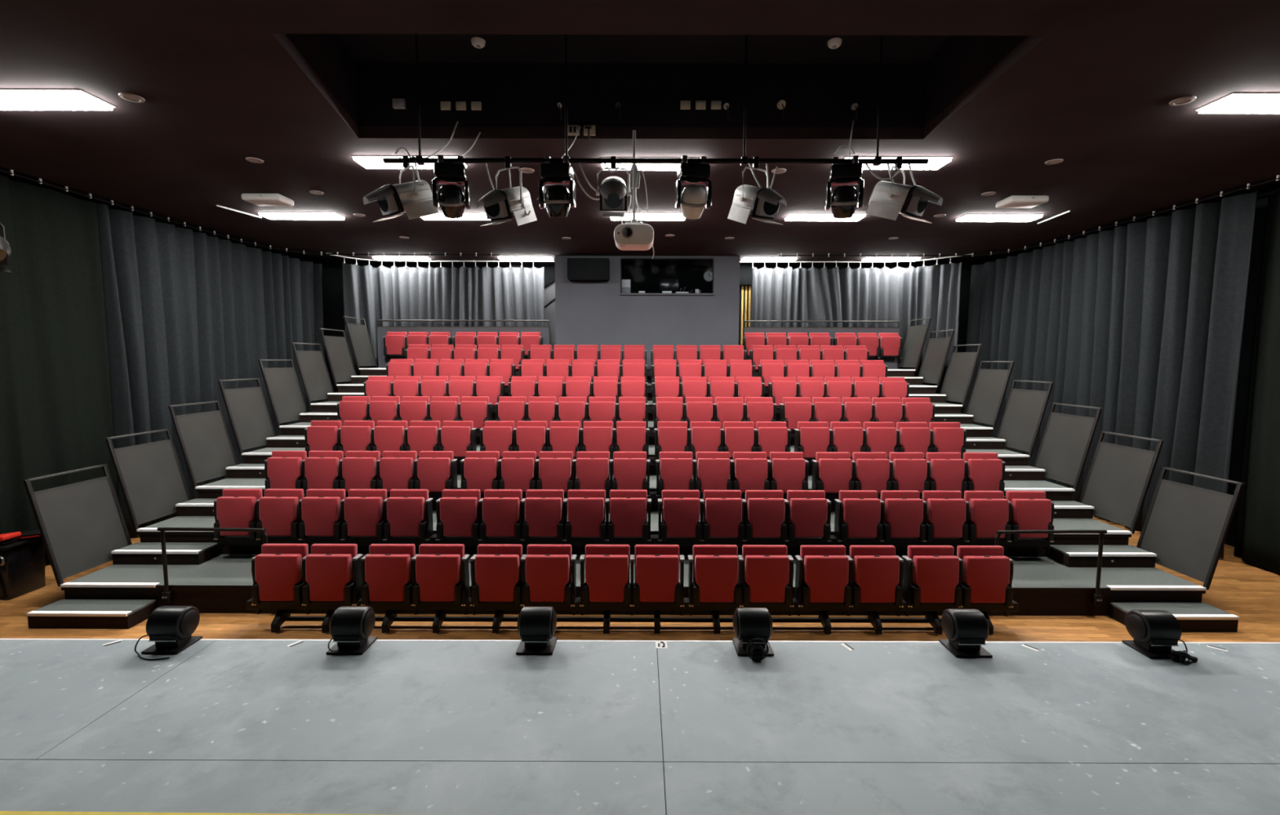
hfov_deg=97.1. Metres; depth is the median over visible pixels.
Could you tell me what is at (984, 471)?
seat
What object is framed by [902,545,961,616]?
seat
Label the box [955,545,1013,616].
seat
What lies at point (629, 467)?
seat
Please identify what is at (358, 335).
panel
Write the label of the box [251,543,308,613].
seat
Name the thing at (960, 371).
panel
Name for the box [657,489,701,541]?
seat
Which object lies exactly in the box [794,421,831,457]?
seat
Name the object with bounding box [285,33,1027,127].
ceiling
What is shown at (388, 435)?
seat
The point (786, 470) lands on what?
seat
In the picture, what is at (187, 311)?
curtain
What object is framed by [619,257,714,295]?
window
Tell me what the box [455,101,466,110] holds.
power socket
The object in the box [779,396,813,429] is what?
seat
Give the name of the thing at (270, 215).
ceiling light
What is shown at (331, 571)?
seat
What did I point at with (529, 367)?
seat
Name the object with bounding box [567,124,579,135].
double socket
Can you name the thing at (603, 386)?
seat
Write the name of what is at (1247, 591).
floor
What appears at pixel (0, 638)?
trim
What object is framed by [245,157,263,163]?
recessed light
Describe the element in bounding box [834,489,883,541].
seat
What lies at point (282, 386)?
panel
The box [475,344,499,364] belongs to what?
seat
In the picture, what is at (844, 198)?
head
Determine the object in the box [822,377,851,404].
seat
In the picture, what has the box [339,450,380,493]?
seat
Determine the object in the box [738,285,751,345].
curtain
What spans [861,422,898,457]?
seat
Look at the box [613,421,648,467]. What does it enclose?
seat
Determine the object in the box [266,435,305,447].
step block
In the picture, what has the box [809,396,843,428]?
seat
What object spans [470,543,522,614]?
seat
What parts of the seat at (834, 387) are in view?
frame, backrest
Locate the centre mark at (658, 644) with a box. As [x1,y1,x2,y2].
[655,641,667,648]
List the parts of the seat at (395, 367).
frame, backrest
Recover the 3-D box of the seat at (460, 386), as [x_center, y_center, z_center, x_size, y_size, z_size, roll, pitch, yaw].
[-3.272,-0.222,10.333,0.509,0.696,0.227,0,5,0]
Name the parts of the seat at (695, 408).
frame, backrest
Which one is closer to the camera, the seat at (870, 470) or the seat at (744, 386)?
the seat at (870, 470)
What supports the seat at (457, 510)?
on the tier at (234, 544)
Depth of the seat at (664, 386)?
10.23 m
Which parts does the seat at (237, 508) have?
frame, backrest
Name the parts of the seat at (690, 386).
frame, backrest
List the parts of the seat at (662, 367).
frame, backrest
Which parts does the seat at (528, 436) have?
frame, backrest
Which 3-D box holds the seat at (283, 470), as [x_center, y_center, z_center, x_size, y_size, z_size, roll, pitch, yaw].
[-4.779,0.940,7.634,0.509,0.696,0.227,0,5,0]
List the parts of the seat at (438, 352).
backrest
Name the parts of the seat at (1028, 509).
frame, backrest, frame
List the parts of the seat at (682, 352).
backrest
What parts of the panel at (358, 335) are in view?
post, rail, post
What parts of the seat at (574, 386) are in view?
frame, backrest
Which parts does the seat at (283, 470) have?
frame, backrest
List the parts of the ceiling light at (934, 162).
frame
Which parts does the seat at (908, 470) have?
frame, backrest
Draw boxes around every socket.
[440,101,450,110]
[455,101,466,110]
[471,101,481,110]
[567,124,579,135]
[583,124,595,139]
[680,100,690,109]
[695,100,706,109]
[711,100,721,109]
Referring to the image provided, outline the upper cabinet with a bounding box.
[739,263,755,286]
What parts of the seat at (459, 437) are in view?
frame, backrest, frame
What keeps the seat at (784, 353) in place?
on the tier at (376, 371)
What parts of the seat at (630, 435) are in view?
frame, backrest, frame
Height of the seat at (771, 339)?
0.696 m
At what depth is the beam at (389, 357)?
13.16 m
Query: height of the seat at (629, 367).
0.696 m
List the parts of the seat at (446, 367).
frame, backrest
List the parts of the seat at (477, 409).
frame, backrest, frame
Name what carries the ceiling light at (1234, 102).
attached to the ceiling at (1091, 85)
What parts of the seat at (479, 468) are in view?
frame, backrest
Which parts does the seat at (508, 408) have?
frame, backrest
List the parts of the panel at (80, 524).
post, rail, post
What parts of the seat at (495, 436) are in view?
frame, backrest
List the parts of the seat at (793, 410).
frame, backrest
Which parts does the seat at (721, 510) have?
frame, backrest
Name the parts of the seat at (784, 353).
frame, backrest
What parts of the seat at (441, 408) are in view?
frame, backrest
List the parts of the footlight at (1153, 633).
plate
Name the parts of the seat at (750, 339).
backrest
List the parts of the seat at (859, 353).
backrest, frame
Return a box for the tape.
[0,810,395,814]
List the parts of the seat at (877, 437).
frame, backrest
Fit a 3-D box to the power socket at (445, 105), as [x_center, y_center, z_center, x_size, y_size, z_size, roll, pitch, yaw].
[-2.027,-3.145,5.896,0.104,0.084,0.028,0,5,0]
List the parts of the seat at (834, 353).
backrest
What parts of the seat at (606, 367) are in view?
backrest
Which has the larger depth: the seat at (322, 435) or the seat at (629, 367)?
the seat at (629, 367)
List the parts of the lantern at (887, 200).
door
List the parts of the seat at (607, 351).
backrest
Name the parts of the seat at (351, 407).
frame, backrest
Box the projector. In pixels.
[613,129,653,258]
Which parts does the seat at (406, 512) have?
frame, backrest, frame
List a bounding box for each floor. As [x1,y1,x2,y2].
[0,515,1279,641]
[0,640,1279,814]
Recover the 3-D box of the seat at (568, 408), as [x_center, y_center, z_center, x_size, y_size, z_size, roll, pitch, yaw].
[-1.150,0.172,9.430,0.509,0.696,0.227,0,5,0]
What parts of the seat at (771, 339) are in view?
backrest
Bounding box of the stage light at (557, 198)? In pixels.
[536,125,581,217]
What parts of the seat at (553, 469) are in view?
frame, backrest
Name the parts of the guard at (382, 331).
rail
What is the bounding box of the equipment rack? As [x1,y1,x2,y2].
[622,279,631,293]
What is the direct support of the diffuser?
attached to the ceiling light at (645, 166)
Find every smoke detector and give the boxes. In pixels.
[471,36,485,48]
[826,37,842,48]
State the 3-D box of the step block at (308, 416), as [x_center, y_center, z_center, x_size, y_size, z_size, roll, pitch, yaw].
[-5.598,0.174,10.306,1.000,0.161,0.339,0,5,0]
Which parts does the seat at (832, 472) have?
frame, backrest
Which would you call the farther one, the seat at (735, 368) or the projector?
the seat at (735, 368)
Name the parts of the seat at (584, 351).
frame, backrest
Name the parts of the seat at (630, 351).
backrest, frame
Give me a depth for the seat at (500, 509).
6.63 m
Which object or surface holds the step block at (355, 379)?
on the tier at (353, 387)
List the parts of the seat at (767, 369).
frame, backrest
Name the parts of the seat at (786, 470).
frame, backrest, frame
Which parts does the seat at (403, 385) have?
frame, backrest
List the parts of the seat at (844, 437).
frame, backrest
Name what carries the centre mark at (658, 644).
on the floor at (397, 727)
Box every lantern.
[0,222,13,273]
[363,120,458,222]
[475,155,537,226]
[572,155,631,217]
[727,156,786,224]
[865,156,942,222]
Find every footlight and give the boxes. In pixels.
[134,605,202,660]
[325,606,377,654]
[515,606,557,654]
[732,607,773,659]
[938,608,992,657]
[1121,609,1190,662]
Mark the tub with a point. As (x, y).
(22, 562)
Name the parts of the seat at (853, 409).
frame, backrest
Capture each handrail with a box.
[156,527,267,603]
[994,529,1106,605]
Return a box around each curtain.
[0,175,118,564]
[96,203,327,536]
[342,257,544,364]
[738,285,751,345]
[750,257,961,365]
[963,190,1257,558]
[1234,187,1279,575]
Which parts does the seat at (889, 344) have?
frame, backrest, frame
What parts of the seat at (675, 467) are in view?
frame, backrest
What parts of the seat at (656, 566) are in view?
frame, armrest, backrest, frame, armrest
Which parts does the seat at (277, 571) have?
frame, backrest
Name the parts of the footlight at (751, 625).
plate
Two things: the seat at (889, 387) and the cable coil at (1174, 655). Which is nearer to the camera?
the cable coil at (1174, 655)
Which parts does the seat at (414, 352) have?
frame, backrest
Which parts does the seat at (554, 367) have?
frame, backrest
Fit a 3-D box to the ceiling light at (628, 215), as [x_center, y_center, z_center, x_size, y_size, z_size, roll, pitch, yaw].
[0.128,-3.071,9.110,1.224,0.045,0.334,0,5,0]
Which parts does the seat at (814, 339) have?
backrest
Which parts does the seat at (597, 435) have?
frame, backrest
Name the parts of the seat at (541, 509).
frame, backrest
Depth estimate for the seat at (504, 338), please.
12.93 m
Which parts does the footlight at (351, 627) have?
plate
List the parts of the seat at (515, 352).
frame, backrest, frame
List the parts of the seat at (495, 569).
frame, armrest, backrest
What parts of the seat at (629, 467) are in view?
frame, backrest, frame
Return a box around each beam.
[387,355,528,359]
[869,356,894,361]
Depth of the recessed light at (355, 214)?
9.10 m
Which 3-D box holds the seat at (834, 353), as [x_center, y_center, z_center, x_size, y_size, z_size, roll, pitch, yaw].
[4.104,-0.980,12.123,0.509,0.696,0.227,0,5,0]
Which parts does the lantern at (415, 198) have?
door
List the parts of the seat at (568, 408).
frame, backrest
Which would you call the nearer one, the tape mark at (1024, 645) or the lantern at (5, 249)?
the tape mark at (1024, 645)
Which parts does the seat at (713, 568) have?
frame, armrest, backrest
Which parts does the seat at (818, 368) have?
frame, backrest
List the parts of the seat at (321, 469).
frame, backrest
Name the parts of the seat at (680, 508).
frame, backrest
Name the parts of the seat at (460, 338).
frame, backrest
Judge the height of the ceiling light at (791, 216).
0.045 m
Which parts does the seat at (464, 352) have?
backrest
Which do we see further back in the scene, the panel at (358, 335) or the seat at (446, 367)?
the panel at (358, 335)
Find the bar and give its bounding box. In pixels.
[382,34,928,166]
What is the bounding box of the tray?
[0,531,21,545]
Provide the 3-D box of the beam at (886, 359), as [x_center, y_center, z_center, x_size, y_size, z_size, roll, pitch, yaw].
[4.269,-1.122,13.170,3.300,0.100,0.040,0,5,0]
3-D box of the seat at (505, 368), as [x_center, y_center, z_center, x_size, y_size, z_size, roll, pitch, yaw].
[-2.751,-0.609,11.232,0.546,0.696,0.227,0,5,0]
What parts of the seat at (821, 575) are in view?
frame, armrest, backrest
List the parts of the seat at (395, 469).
frame, backrest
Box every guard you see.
[377,319,549,367]
[743,320,899,368]
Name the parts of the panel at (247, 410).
post, rail, post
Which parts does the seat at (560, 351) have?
backrest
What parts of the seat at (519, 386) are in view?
frame, backrest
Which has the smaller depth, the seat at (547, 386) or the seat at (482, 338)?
the seat at (547, 386)
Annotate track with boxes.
[0,168,500,256]
[329,254,555,262]
[740,253,972,262]
[778,174,1279,256]
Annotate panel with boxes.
[22,463,132,586]
[104,428,191,530]
[168,400,238,488]
[217,377,275,454]
[257,359,307,426]
[291,342,333,404]
[319,328,356,385]
[342,315,377,368]
[897,317,931,370]
[917,329,955,386]
[939,343,982,406]
[965,360,1014,429]
[995,379,1053,456]
[1033,402,1102,490]
[1079,431,1164,533]
[1136,466,1244,589]
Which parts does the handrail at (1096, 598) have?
post, rail, post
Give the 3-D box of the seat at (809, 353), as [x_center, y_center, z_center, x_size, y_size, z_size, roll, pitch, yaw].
[3.604,-0.982,12.123,0.509,0.696,0.227,0,5,0]
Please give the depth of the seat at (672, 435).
8.43 m
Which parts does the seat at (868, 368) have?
backrest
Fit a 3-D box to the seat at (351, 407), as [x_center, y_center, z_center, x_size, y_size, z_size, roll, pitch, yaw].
[-4.774,0.163,9.435,0.509,0.696,0.227,0,5,0]
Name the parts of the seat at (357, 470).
frame, backrest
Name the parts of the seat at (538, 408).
frame, backrest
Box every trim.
[0,638,1279,643]
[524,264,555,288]
[544,297,555,307]
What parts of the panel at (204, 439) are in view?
post, rail, post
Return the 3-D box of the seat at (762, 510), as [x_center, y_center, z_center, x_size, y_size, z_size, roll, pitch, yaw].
[1.467,1.343,6.725,0.509,0.696,0.227,0,5,0]
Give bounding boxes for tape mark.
[102,639,122,645]
[286,640,303,646]
[840,643,853,650]
[1022,644,1039,651]
[1206,644,1227,651]
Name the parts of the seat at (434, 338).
backrest, frame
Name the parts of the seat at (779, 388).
frame, backrest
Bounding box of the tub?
[0,536,45,599]
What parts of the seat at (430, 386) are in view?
frame, backrest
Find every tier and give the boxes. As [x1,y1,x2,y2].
[60,554,1206,615]
[136,509,1132,556]
[195,473,1075,510]
[241,444,1029,474]
[279,420,993,445]
[310,400,962,421]
[336,382,937,400]
[359,367,915,382]
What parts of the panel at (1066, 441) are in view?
post, rail, post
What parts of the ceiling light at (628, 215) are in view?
frame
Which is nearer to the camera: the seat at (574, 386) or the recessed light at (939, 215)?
the recessed light at (939, 215)
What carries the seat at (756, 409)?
on the tier at (296, 428)
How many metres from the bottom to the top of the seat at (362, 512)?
0.696 m
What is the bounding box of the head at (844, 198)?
[825,120,864,218]
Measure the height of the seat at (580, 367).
0.696 m
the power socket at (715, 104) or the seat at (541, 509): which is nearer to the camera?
the power socket at (715, 104)
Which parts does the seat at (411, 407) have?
frame, backrest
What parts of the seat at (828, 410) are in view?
frame, backrest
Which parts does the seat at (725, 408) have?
frame, backrest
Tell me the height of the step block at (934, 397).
0.161 m
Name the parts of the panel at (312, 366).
post, rail, post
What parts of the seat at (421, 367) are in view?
frame, backrest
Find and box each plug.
[557,102,562,120]
[723,102,728,121]
[777,99,786,119]
[850,102,857,122]
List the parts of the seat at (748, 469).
frame, backrest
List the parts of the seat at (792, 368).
frame, backrest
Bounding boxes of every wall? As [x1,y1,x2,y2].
[321,265,971,413]
[555,255,740,368]
[1224,190,1275,546]
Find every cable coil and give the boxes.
[750,643,764,661]
[1167,650,1197,661]
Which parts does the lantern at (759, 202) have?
door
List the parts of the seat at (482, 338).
backrest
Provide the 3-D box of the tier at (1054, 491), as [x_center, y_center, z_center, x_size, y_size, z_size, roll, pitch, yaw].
[-0.075,1.534,8.197,12.060,0.934,1.115,0,5,0]
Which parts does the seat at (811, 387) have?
frame, backrest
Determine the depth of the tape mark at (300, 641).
3.13 m
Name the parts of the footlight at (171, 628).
plate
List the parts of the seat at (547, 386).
frame, backrest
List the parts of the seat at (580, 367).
frame, backrest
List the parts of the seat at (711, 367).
backrest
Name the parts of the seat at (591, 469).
frame, backrest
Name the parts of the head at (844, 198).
arm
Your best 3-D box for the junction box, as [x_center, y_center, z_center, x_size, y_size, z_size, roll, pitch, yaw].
[-2.507,-3.158,5.885,0.120,0.090,0.050,0,5,0]
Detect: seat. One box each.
[213,488,262,547]
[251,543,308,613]
[256,488,303,547]
[264,450,306,488]
[298,488,345,546]
[302,450,343,494]
[302,543,362,613]
[304,420,342,457]
[337,395,369,426]
[337,420,374,457]
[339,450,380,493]
[340,488,386,540]
[360,543,415,605]
[363,375,393,400]
[367,395,399,426]
[371,420,407,456]
[376,450,417,491]
[382,488,433,540]
[383,331,407,362]
[386,359,413,380]
[391,375,420,400]
[397,395,429,426]
[404,332,428,349]
[404,344,430,364]
[404,420,439,456]
[411,359,438,382]
[411,543,469,614]
[413,450,457,491]
[418,376,448,402]
[426,332,452,348]
[426,395,459,427]
[428,344,453,364]
[435,488,480,540]
[436,359,463,382]
[438,420,476,456]
[445,376,475,402]
[451,344,476,364]
[453,332,475,349]
[457,395,492,428]
[460,450,499,491]
[462,359,488,382]
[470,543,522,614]
[473,376,505,404]
[475,332,497,349]
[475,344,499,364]
[478,488,522,540]
[480,420,514,457]
[487,359,515,385]
[494,396,526,427]
[496,332,519,349]
[497,451,536,492]
[498,344,524,368]
[507,376,536,403]
[512,421,546,457]
[518,332,542,355]
[518,359,544,382]
[520,488,564,548]
[520,544,576,614]
[524,396,555,428]
[528,344,551,364]
[534,451,573,492]
[535,376,563,403]
[543,359,569,382]
[546,421,580,458]
[551,344,574,368]
[555,396,586,431]
[563,376,591,403]
[563,489,605,540]
[568,359,595,387]
[572,451,609,494]
[574,344,598,370]
[579,421,613,459]
[579,544,631,614]
[585,396,616,428]
[590,376,617,407]
[594,359,620,382]
[598,344,622,370]
[604,489,651,541]
[609,451,650,503]
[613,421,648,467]
[615,396,648,431]
[617,376,648,414]
[619,359,647,388]
[621,344,646,377]
[630,544,684,615]
[650,345,673,377]
[651,359,675,394]
[652,376,679,414]
[653,396,684,438]
[654,421,688,467]
[655,451,694,503]
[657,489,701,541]
[673,345,697,371]
[675,359,701,387]
[679,376,706,407]
[683,396,714,431]
[687,421,722,459]
[688,544,741,615]
[692,451,732,494]
[697,345,720,371]
[699,489,744,541]
[701,359,726,382]
[706,376,734,405]
[712,396,744,428]
[720,345,746,364]
[720,421,755,457]
[726,360,755,382]
[729,451,769,492]
[733,376,764,403]
[737,544,794,615]
[741,489,786,547]
[742,332,764,356]
[742,396,776,428]
[749,345,773,371]
[753,421,791,457]
[757,360,783,386]
[764,333,786,350]
[766,451,808,492]
[767,377,796,405]
[773,345,796,364]
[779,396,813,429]
[783,360,808,382]
[783,489,831,541]
[786,333,808,350]
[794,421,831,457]
[795,377,824,403]
[795,544,851,615]
[796,345,820,365]
[808,333,832,350]
[808,360,835,382]
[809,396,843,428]
[811,452,853,493]
[820,345,844,365]
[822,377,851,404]
[827,422,864,457]
[833,333,856,349]
[834,360,860,382]
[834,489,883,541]
[840,397,873,429]
[843,345,869,364]
[845,545,903,615]
[850,377,879,402]
[850,452,891,493]
[856,333,879,356]
[859,360,888,381]
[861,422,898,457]
[870,397,903,427]
[875,333,902,363]
[877,377,909,402]
[879,490,925,541]
[888,452,928,493]
[894,422,932,459]
[900,397,934,427]
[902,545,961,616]
[921,490,968,542]
[925,452,967,495]
[928,422,966,458]
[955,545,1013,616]
[962,452,1004,497]
[964,490,1011,542]
[1003,490,1054,550]
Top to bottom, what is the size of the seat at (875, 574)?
0.696 m
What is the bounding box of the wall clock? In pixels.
[703,271,712,281]
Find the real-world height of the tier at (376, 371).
2.482 m
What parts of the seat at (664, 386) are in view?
frame, backrest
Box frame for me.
[246,596,1018,635]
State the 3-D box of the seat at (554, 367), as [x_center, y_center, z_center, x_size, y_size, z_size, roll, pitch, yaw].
[-1.646,-0.606,11.231,0.509,0.696,0.227,0,5,0]
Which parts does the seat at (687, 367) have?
backrest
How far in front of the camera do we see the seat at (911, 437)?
8.42 m
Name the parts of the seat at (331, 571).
frame, backrest, frame, armrest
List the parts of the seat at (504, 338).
backrest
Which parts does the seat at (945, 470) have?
frame, backrest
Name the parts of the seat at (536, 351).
frame, backrest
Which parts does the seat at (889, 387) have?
frame, backrest, frame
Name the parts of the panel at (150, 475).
post, rail, post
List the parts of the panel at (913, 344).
post, rail, post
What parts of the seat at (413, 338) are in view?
frame, backrest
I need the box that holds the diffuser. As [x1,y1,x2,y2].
[601,163,679,170]
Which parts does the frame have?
leg, leg, leg, leg, leg, leg, leg, leg, leg, leg, leg, leg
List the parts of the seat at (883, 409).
frame, backrest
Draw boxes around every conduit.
[216,204,262,217]
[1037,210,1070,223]
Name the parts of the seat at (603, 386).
frame, backrest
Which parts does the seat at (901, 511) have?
frame, backrest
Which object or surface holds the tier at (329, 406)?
on the floor at (1247, 591)
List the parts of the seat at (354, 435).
frame, backrest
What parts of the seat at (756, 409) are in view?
frame, backrest, frame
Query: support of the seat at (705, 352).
on the tier at (376, 371)
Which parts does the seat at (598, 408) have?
frame, backrest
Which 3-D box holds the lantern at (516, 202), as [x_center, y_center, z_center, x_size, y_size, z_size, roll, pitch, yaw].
[-1.288,-2.009,5.301,0.344,0.687,0.652,4,6,40]
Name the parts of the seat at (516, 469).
frame, backrest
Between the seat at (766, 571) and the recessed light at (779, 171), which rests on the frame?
the seat at (766, 571)
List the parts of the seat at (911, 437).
frame, backrest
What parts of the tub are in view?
handle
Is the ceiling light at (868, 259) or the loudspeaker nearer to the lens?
the loudspeaker
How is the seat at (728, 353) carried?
on the tier at (376, 371)
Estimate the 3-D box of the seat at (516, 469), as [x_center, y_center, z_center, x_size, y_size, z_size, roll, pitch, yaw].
[-1.655,0.947,7.630,0.509,0.696,0.227,0,5,0]
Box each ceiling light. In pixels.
[0,88,115,110]
[257,211,345,219]
[351,155,467,168]
[371,255,431,260]
[421,212,490,220]
[497,256,553,260]
[600,156,706,170]
[610,212,684,220]
[741,257,797,261]
[783,213,866,221]
[844,155,953,169]
[861,257,921,261]
[955,213,1044,222]
[1195,92,1279,113]
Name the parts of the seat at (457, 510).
frame, backrest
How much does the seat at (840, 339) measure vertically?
0.696 m
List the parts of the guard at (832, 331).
rail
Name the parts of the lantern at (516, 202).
door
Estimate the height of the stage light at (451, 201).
1.036 m
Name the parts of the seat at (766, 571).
armrest, frame, backrest, armrest, frame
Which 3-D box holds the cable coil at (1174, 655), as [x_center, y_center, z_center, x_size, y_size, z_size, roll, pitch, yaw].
[2.868,1.308,2.984,0.129,0.060,0.053,0,5,0]
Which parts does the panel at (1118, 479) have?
post, rail, post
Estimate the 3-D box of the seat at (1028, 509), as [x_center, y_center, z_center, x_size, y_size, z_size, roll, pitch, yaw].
[4.610,1.350,6.720,0.546,0.696,0.227,0,5,0]
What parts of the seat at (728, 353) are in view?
backrest, frame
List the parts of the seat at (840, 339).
frame, backrest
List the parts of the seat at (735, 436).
frame, backrest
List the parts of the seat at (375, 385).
frame, backrest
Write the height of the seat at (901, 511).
0.696 m
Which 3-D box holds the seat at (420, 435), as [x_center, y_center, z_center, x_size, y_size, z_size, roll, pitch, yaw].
[-3.276,0.555,8.532,0.509,0.696,0.227,0,5,0]
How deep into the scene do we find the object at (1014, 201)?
7.96 m
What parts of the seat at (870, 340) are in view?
backrest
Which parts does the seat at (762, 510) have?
frame, backrest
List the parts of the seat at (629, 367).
backrest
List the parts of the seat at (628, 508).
frame, backrest, frame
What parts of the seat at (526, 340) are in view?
backrest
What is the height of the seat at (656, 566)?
0.696 m
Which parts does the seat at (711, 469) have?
frame, backrest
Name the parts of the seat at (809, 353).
frame, backrest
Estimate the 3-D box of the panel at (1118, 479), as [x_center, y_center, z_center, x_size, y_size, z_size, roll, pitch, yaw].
[6.106,0.923,7.246,0.307,1.145,0.899,0,5,0]
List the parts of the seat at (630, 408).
frame, backrest, frame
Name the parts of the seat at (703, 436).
frame, backrest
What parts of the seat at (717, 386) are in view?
frame, backrest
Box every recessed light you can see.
[118,92,145,102]
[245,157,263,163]
[309,190,324,194]
[353,213,365,216]
[520,167,534,173]
[665,234,674,236]
[771,168,786,173]
[933,213,946,217]
[981,191,995,195]
[1044,158,1063,164]
[1168,95,1196,106]
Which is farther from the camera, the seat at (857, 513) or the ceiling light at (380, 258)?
the ceiling light at (380, 258)
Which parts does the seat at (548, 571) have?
frame, armrest, backrest, frame, armrest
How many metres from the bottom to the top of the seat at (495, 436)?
0.696 m
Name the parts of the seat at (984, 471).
frame, backrest, frame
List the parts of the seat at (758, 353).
frame, backrest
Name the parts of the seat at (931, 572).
frame, armrest, backrest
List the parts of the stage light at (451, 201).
arm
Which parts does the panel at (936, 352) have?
post, rail, post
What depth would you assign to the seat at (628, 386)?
10.23 m
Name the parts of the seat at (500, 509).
frame, backrest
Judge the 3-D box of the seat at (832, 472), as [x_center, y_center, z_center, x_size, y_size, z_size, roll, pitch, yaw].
[2.593,0.957,7.624,0.509,0.696,0.227,0,5,0]
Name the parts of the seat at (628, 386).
frame, backrest, frame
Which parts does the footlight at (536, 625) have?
plate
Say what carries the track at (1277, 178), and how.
attached to the ceiling at (1091, 85)
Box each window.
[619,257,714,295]
[621,265,712,293]
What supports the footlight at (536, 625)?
on the floor at (397, 727)
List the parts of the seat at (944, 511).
frame, backrest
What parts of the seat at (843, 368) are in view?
frame, backrest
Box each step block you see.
[26,599,156,628]
[111,542,220,564]
[175,497,216,515]
[226,463,265,478]
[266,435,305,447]
[299,412,337,422]
[327,391,364,400]
[351,375,368,383]
[887,376,923,384]
[908,393,946,402]
[933,413,973,423]
[965,436,1005,448]
[1004,465,1044,479]
[1048,544,1156,567]
[1051,500,1093,518]
[1109,602,1239,631]
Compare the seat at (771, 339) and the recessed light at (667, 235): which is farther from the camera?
the seat at (771, 339)
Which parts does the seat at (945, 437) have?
frame, backrest, frame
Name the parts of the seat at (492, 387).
frame, backrest, frame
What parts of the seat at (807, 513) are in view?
frame, backrest, frame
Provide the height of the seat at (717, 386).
0.696 m
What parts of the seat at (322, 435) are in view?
frame, backrest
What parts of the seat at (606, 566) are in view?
frame, armrest, backrest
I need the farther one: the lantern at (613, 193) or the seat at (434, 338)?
the seat at (434, 338)
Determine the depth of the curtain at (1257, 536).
7.28 m
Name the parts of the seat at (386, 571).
frame, backrest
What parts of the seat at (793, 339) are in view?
backrest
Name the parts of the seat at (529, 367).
frame, backrest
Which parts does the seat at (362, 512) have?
frame, backrest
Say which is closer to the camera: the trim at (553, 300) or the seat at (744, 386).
the seat at (744, 386)
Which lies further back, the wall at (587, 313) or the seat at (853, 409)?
the wall at (587, 313)
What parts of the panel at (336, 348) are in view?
post, rail, post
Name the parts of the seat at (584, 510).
frame, backrest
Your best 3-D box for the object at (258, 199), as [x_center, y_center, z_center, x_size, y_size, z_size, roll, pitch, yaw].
[-5.314,-2.967,8.079,0.540,0.100,0.390,0,5,0]
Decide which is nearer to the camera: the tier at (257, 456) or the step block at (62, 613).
the step block at (62, 613)
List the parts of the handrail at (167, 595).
post, rail, post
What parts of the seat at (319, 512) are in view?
frame, backrest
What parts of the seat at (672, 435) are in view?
frame, backrest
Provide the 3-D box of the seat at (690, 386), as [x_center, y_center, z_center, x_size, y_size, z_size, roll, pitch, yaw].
[0.976,-0.211,10.327,0.509,0.696,0.227,0,5,0]
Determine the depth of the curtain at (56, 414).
7.32 m
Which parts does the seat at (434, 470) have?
frame, backrest, frame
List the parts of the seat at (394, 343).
frame, backrest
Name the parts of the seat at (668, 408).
frame, backrest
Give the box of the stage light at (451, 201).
[431,132,480,218]
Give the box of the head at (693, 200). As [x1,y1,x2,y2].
[675,155,711,219]
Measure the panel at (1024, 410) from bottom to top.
1.145 m
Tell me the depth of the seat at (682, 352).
12.03 m
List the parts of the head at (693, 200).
arm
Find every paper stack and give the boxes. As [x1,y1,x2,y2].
[662,290,671,293]
[675,291,688,293]
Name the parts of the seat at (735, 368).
frame, backrest, frame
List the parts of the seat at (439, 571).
frame, backrest, frame, armrest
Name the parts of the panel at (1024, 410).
post, rail, post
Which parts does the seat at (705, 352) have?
backrest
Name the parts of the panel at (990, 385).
post, rail, post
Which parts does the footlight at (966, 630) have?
plate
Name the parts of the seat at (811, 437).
frame, backrest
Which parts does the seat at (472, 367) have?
frame, backrest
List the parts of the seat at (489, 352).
frame, backrest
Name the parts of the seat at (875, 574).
armrest, frame, backrest, frame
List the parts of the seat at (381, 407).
frame, backrest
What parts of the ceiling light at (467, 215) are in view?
frame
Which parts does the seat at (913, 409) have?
frame, backrest, frame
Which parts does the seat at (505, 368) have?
frame, backrest, frame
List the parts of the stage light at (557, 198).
arm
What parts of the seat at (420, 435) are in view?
frame, backrest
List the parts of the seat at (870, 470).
frame, backrest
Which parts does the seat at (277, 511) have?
frame, backrest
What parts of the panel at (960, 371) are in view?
post, rail, post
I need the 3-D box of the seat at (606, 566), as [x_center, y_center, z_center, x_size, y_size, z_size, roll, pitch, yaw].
[-0.347,1.740,5.673,0.509,0.696,0.227,0,5,0]
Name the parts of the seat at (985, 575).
frame, backrest, frame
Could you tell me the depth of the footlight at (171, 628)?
3.06 m
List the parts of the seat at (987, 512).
frame, backrest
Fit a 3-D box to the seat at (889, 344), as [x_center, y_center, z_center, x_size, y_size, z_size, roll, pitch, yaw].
[5.739,-1.365,13.021,0.546,0.696,0.227,0,5,0]
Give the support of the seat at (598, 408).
on the tier at (296, 428)
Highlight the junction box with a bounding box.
[392,98,405,109]
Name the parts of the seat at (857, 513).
frame, backrest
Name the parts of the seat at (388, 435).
frame, backrest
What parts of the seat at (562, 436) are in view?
frame, backrest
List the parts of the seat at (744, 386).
frame, backrest, frame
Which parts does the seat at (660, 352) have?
frame, backrest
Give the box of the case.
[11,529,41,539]
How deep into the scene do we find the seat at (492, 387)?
10.23 m
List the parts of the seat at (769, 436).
frame, backrest, frame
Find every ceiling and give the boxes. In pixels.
[0,0,1279,266]
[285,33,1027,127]
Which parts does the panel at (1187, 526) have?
post, rail, post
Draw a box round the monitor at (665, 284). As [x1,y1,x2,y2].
[659,278,678,290]
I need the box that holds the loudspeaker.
[567,257,609,281]
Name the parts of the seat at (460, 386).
frame, backrest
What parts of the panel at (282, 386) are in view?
post, rail, post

